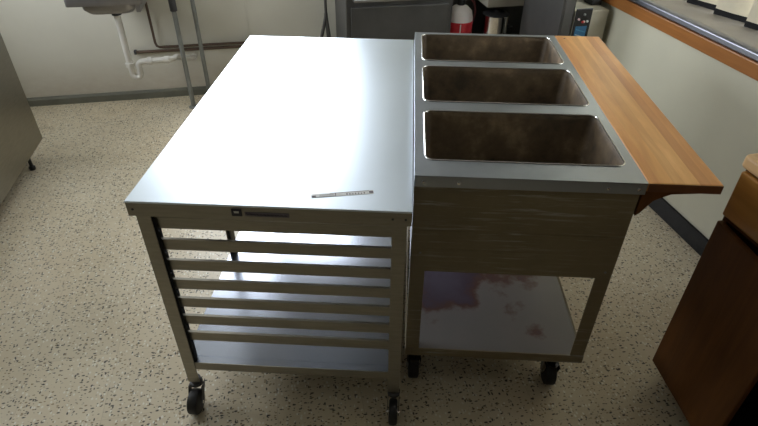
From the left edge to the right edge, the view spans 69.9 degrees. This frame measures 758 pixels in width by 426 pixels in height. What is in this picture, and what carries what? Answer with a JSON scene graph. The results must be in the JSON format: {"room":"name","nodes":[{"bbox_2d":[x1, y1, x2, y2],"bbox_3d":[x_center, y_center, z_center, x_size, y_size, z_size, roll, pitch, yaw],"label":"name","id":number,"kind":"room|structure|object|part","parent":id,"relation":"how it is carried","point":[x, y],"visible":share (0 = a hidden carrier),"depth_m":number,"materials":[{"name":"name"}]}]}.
{"room":"commercial kitchen","nodes":[
{"label":"commercial kitchen","id":0,"kind":"room"},
{"bbox_2d":[0,0,335,97],"bbox_3d":[-0.910,-2.107,3.466,4.371,2.750,0.120,-6,37,-9],"label":"wall","id":1,"kind":"structure","parent":0,"point":[54,49],"depth_m":3.86,"materials":[{"name":"white paint"}]},
{"bbox_2d":[64,0,146,15],"bbox_3d":[-1.684,-1.360,3.431,0.430,0.185,0.500,-6,37,-9],"label":"sink","id":2,"kind":"object","parent":1,"relation":"attached to","point":[95,7],"visible":1,"depth_m":3.27,"materials":[{"name":"metal"}]},
{"bbox_2d":[82,5,135,14],"bbox_3d":[-1.681,-1.346,3.424,0.320,0.110,0.350,-6,37,-9],"label":"basin","id":3,"kind":"object","parent":2,"relation":"in","point":[119,9],"depth_m":3.30,"materials":[{"name":"metal"}]},
{"bbox_2d":[114,15,197,79],"bbox_3d":[-1.456,-1.156,3.678,0.202,0.432,0.533,29,44,33],"label":"trap","id":4,"kind":"object","parent":2,"relation":"attached to","point":[130,64],"visible":0.99,"depth_m":3.63,"materials":[{"name":"white plastic"}]},
{"bbox_3d":[-1.387,-1.086,3.809,0.060,0.126,0.326,7,37,9],"label":"waste arm","id":5,"kind":"part","parent":4,"relation":"part of","materials":[{"name":"white plastic"}]},
{"bbox_2d":[27,86,210,106],"bbox_3d":[-0.907,-0.982,4.203,4.131,0.062,0.016,-6,37,-9],"label":"baseboard","id":6,"kind":"structure","parent":1,"relation":"attached to","point":[199,90],"depth_m":4.02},
{"bbox_2d":[134,45,241,54],"bbox_3d":[-1.331,-1.192,3.934,0.843,0.026,0.034,-6,37,-9],"label":"supply pipe","id":7,"kind":"object","parent":1,"relation":"attached to","point":[136,52],"visible":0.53,"depth_m":3.91,"materials":[{"name":"metal"}]},
{"bbox_2d":[145,2,245,47],"bbox_3d":[-1.254,-1.361,3.813,0.694,0.376,0.018,-6,37,-9],"label":"supply pipe","id":8,"kind":"object","parent":1,"relation":"attached to","point":[146,4],"visible":0.87,"depth_m":3.88,"materials":[{"name":"metal"}]},
{"bbox_2d":[243,0,249,37],"bbox_3d":[-0.950,-1.465,3.847,0.012,1.137,0.004,-6,37,-9],"label":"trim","id":9,"kind":"structure","parent":1,"relation":"attached to","point":[243,0],"depth_m":3.90,"materials":[{"name":"grey metal"}]},
{"bbox_2d":[0,95,700,425],"bbox_3d":[-0.095,0.791,1.917,4.851,0.100,6.244,-6,37,-9],"label":"floor","id":10,"kind":"structure","parent":0,"point":[87,338],"depth_m":2.21,"materials":[{"name":"plastic"}]},
{"bbox_2d":[0,33,42,204],"bbox_3d":[-2.252,-0.292,2.510,0.700,0.920,1.350,-6,37,-9],"label":"base cabinet","id":11,"kind":"object","parent":10,"relation":"on","point":[20,135],"visible":1,"depth_m":2.95,"materials":[{"name":"grey metal"}]},
{"bbox_2d":[168,0,196,108],"bbox_3d":[-1.349,-1.241,3.628,0.068,1.150,0.068,-6,37,-9],"label":"pipe","id":12,"kind":"object","parent":10,"relation":"on","point":[172,3],"visible":0.86,"depth_m":3.71,"materials":[{"name":"grey metal"}]},
{"bbox_2d":[190,0,209,90],"bbox_3d":[-1.257,-1.313,3.729,0.068,1.150,0.068,-6,37,-9],"label":"pipe","id":13,"kind":"object","parent":10,"relation":"on","point":[193,7],"visible":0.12,"depth_m":3.81,"materials":[{"name":"grey metal"}]},
{"bbox_2d":[124,36,413,424],"bbox_3d":[-0.261,-0.033,2.197,0.759,0.900,1.402,2,36,2],"label":"steel table","id":14,"kind":"object","parent":10,"relation":"on","point":[301,147],"visible":1,"depth_m":1.71,"materials":[{"name":"silver metal"}]},
{"bbox_3d":[-0.640,0.284,1.692,0.040,0.727,0.040,2,36,2],"label":"leg","id":15,"kind":"part","parent":14,"relation":"part of","materials":[{"name":"metal"}]},
{"bbox_2d":[194,231,400,371],"bbox_3d":[-0.261,0.142,2.351,0.738,0.004,1.299,2,36,2],"label":"shelf","id":16,"kind":"object","parent":14,"relation":"attached to","point":[246,356],"depth_m":2.00,"materials":[{"name":"metal"}]},
{"bbox_2d":[312,190,372,197],"bbox_3d":[-0.098,-0.052,1.460,0.166,0.001,0.015,-4,36,-7],"label":"print","id":17,"kind":"object","parent":14,"relation":"on","point":[327,193],"depth_m":1.46,"materials":[{"name":"grey"}]},
{"bbox_3d":[0.053,0.310,1.665,0.040,0.727,0.040,2,36,2],"label":"leg","id":18,"kind":"part","parent":14,"relation":"part of","materials":[{"name":"metal"}]},
{"bbox_2d":[320,0,330,37],"bbox_3d":[-0.430,-1.367,3.938,0.238,0.995,0.139,-6,37,-9],"label":"stand","id":19,"kind":"object","parent":10,"relation":"on","point":[325,21],"visible":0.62,"depth_m":3.88,"materials":[{"name":"metal"}]},
{"bbox_3d":[-0.452,-1.169,4.005,0.174,0.596,0.024,-6,37,-9],"label":"leg","id":20,"kind":"part","parent":19,"relation":"part of","materials":[{"name":"metal"}]},
{"bbox_3d":[-0.347,-1.181,4.022,0.089,0.594,0.024,-6,37,-9],"label":"leg","id":21,"kind":"part","parent":19,"relation":"part of","materials":[{"name":"metal"}]},
{"bbox_2d":[335,0,452,46],"bbox_3d":[0.083,-1.211,3.853,0.700,0.860,0.599,-6,37,-9],"label":"oven","id":22,"kind":"object","parent":10,"relation":"on","point":[364,19],"visible":0.23,"depth_m":3.49,"materials":[{"name":"metal"}]},
{"bbox_3d":[0.140,-1.348,3.413,0.618,0.018,0.039,-6,37,-9],"label":"handle","id":23,"kind":"part","parent":22,"relation":"part of","materials":[{"name":"metal"}]},
{"bbox_2d":[452,0,523,34],"bbox_3d":[0.823,-1.181,3.941,0.735,0.720,0.340,-6,37,-9],"label":"rack","id":24,"kind":"object","parent":10,"relation":"on","point":[515,12],"visible":0.02,"depth_m":3.96,"materials":[{"name":"metal"}]},
{"bbox_2d":[450,0,476,32],"bbox_3d":[0.550,-1.304,3.708,0.181,0.347,0.181,19,40,23],"label":"fire extinguisher","id":25,"kind":"object","parent":24,"relation":"on","point":[462,18],"visible":0.64,"depth_m":3.63,"materials":[{"name":"red metal"}]},
{"bbox_2d":[451,4,472,23],"bbox_3d":[0.549,-1.286,3.721,0.180,0.304,0.180,-6,37,-9],"label":"label","id":26,"kind":"object","parent":25,"relation":"on","point":[461,13],"depth_m":3.62,"materials":[{"name":"white paper"}]},
{"bbox_3d":[0.615,-1.375,3.672,0.100,0.189,0.016,-6,37,-9],"label":"handle","id":27,"kind":"part","parent":25,"relation":"part of","materials":[{"name":"black rubber"}]},
{"bbox_2d":[481,10,512,33],"bbox_3d":[0.810,-1.290,3.778,0.180,0.247,0.203,30,45,34],"label":"stock pot","id":28,"kind":"object","parent":24,"relation":"on","point":[493,21],"visible":0.77,"depth_m":3.69,"materials":[{"name":"metal"}]},
{"bbox_3d":[0.802,-1.374,3.706,0.180,0.027,0.180,-6,37,-9],"label":"lid","id":29,"kind":"part","parent":28,"relation":"part of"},
{"bbox_2d":[479,0,524,7],"bbox_3d":[0.886,-1.301,3.988,0.500,0.860,0.630,-6,37,-9],"label":"work table","id":30,"kind":"object","parent":10,"relation":"on","point":[488,3],"visible":0.1,"depth_m":3.53,"materials":[{"name":"metal"}]},
{"bbox_2d":[519,0,576,35],"bbox_3d":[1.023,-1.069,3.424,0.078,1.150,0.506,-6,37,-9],"label":"base cabinet","id":31,"kind":"object","parent":10,"relation":"on","point":[539,17],"visible":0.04,"depth_m":3.23,"materials":[{"name":"metal"}]},
{"bbox_3d":[1.073,-0.932,3.220,0.060,1.070,0.006,-6,37,-9],"label":"door","id":32,"kind":"part","parent":31,"relation":"part of","materials":[{"name":"metal"}]},
{"bbox_2d":[405,32,723,384],"bbox_3d":[0.530,-0.058,2.201,0.812,0.949,1.210,2,36,2],"label":"table","id":33,"kind":"object","parent":10,"relation":"on","point":[535,157],"visible":0.97,"depth_m":1.78,"materials":[{"name":"metal"}]},
{"bbox_3d":[0.117,0.323,1.799,0.046,0.393,0.046,2,36,2],"label":"leg","id":34,"kind":"part","parent":33,"relation":"part of","materials":[{"name":"grey metal"}]},
{"bbox_2d":[419,271,574,354],"bbox_3d":[0.430,0.132,2.348,0.591,0.004,1.181,2,36,2],"label":"shelf","id":35,"kind":"object","parent":33,"relation":"attached to","point":[462,313],"depth_m":2.00,"materials":[{"name":"metal"}]},
{"bbox_3d":[0.436,-0.442,1.930,0.617,0.004,1.207,2,36,2],"label":"frame","id":36,"kind":"part","parent":33,"relation":"part of","materials":[{"name":"metal"}]},
{"bbox_3d":[0.678,0.344,1.776,0.046,0.393,0.046,2,36,2],"label":"leg","id":37,"kind":"part","parent":33,"relation":"part of","materials":[{"name":"grey metal"}]},
{"bbox_2d":[569,1,608,39],"bbox_3d":[1.196,-0.871,3.402,0.207,0.858,0.216,-6,37,-9],"label":"control box","id":38,"kind":"object","parent":10,"relation":"on","point":[588,20],"visible":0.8,"depth_m":3.13,"materials":[{"name":"beige metal"}]},
{"bbox_3d":[1.165,-1.032,3.157,0.102,0.308,0.006,-6,37,-9],"label":"control panel","id":39,"kind":"part","parent":38,"relation":"part of","materials":[{"name":"black plastic"}]},
{"bbox_2d":[584,0,601,4],"bbox_3d":[1.262,-1.252,3.200,0.065,0.030,0.090,-6,37,-9],"label":"block","id":40,"kind":"object","parent":38,"relation":"on","point":[591,2],"visible":1,"depth_m":3.17,"materials":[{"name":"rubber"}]},
{"bbox_2d":[652,153,757,425],"bbox_3d":[1.401,0.445,1.507,0.746,0.966,0.878,-6,37,-9],"label":"base cabinet","id":41,"kind":"object","parent":10,"relation":"on","point":[706,356],"visible":1,"depth_m":1.65,"materials":[{"name":"brown wood"}]},
{"bbox_3d":[1.081,0.070,1.410,0.020,0.153,0.446,-6,37,-9],"label":"drawer","id":42,"kind":"part","parent":41,"relation":"part of","materials":[{"name":"orange wood"}]},
{"bbox_2d":[742,153,757,177],"bbox_3d":[1.439,0.067,1.239,0.675,0.038,0.878,-6,37,-9],"label":"countertop","id":43,"kind":"structure","parent":41,"relation":"on","point":[750,163],"depth_m":1.50,"materials":[{"name":"brown wood"}]},
{"bbox_2d":[577,0,757,238],"bbox_3d":[1.894,-0.577,1.401,0.380,2.750,6.004,-6,37,-9],"label":"wall","id":44,"kind":"structure","parent":0,"point":[713,105],"depth_m":2.60,"materials":[{"name":"white paint"}]},
{"bbox_2d":[648,198,708,255],"bbox_3d":[1.692,0.519,2.144,0.012,0.100,5.990,-6,37,-9],"label":"baseboard","id":45,"kind":"structure","parent":44,"relation":"attached to","point":[690,234],"depth_m":2.76,"materials":[{"name":"grey rubber"}]},
{"bbox_2d":[602,0,757,80],"bbox_3d":[1.529,-0.656,2.327,0.022,0.062,4.303,-6,37,-9],"label":"trim","id":46,"kind":"structure","parent":44,"relation":"attached to","point":[749,67],"depth_m":2.54,"materials":[{"name":"brown wood"}]},
{"bbox_2d":[629,0,757,61],"bbox_3d":[1.543,-0.697,2.300,0.040,0.036,4.303,-6,37,-9],"label":"trim","id":47,"kind":"structure","parent":44,"relation":"attached to","point":[744,49],"depth_m":2.49,"materials":[{"name":"silver metal"}]},
{"bbox_2d":[651,0,757,48],"bbox_3d":[1.772,-0.584,2.153,0.376,0.035,2.650,-6,37,-9],"label":"window sill","id":48,"kind":"structure","parent":44,"relation":"attached to","point":[735,29],"depth_m":2.57,"materials":[{"name":"grey laminate"}]},
{"bbox_2d":[687,0,757,30],"bbox_3d":[1.795,-1.083,1.793,0.081,1.192,2.610,-6,37,-9],"label":"vertical blinds","id":49,"kind":"object","parent":44,"relation":"attached to","point":[745,11],"visible":1,"depth_m":2.56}
]}

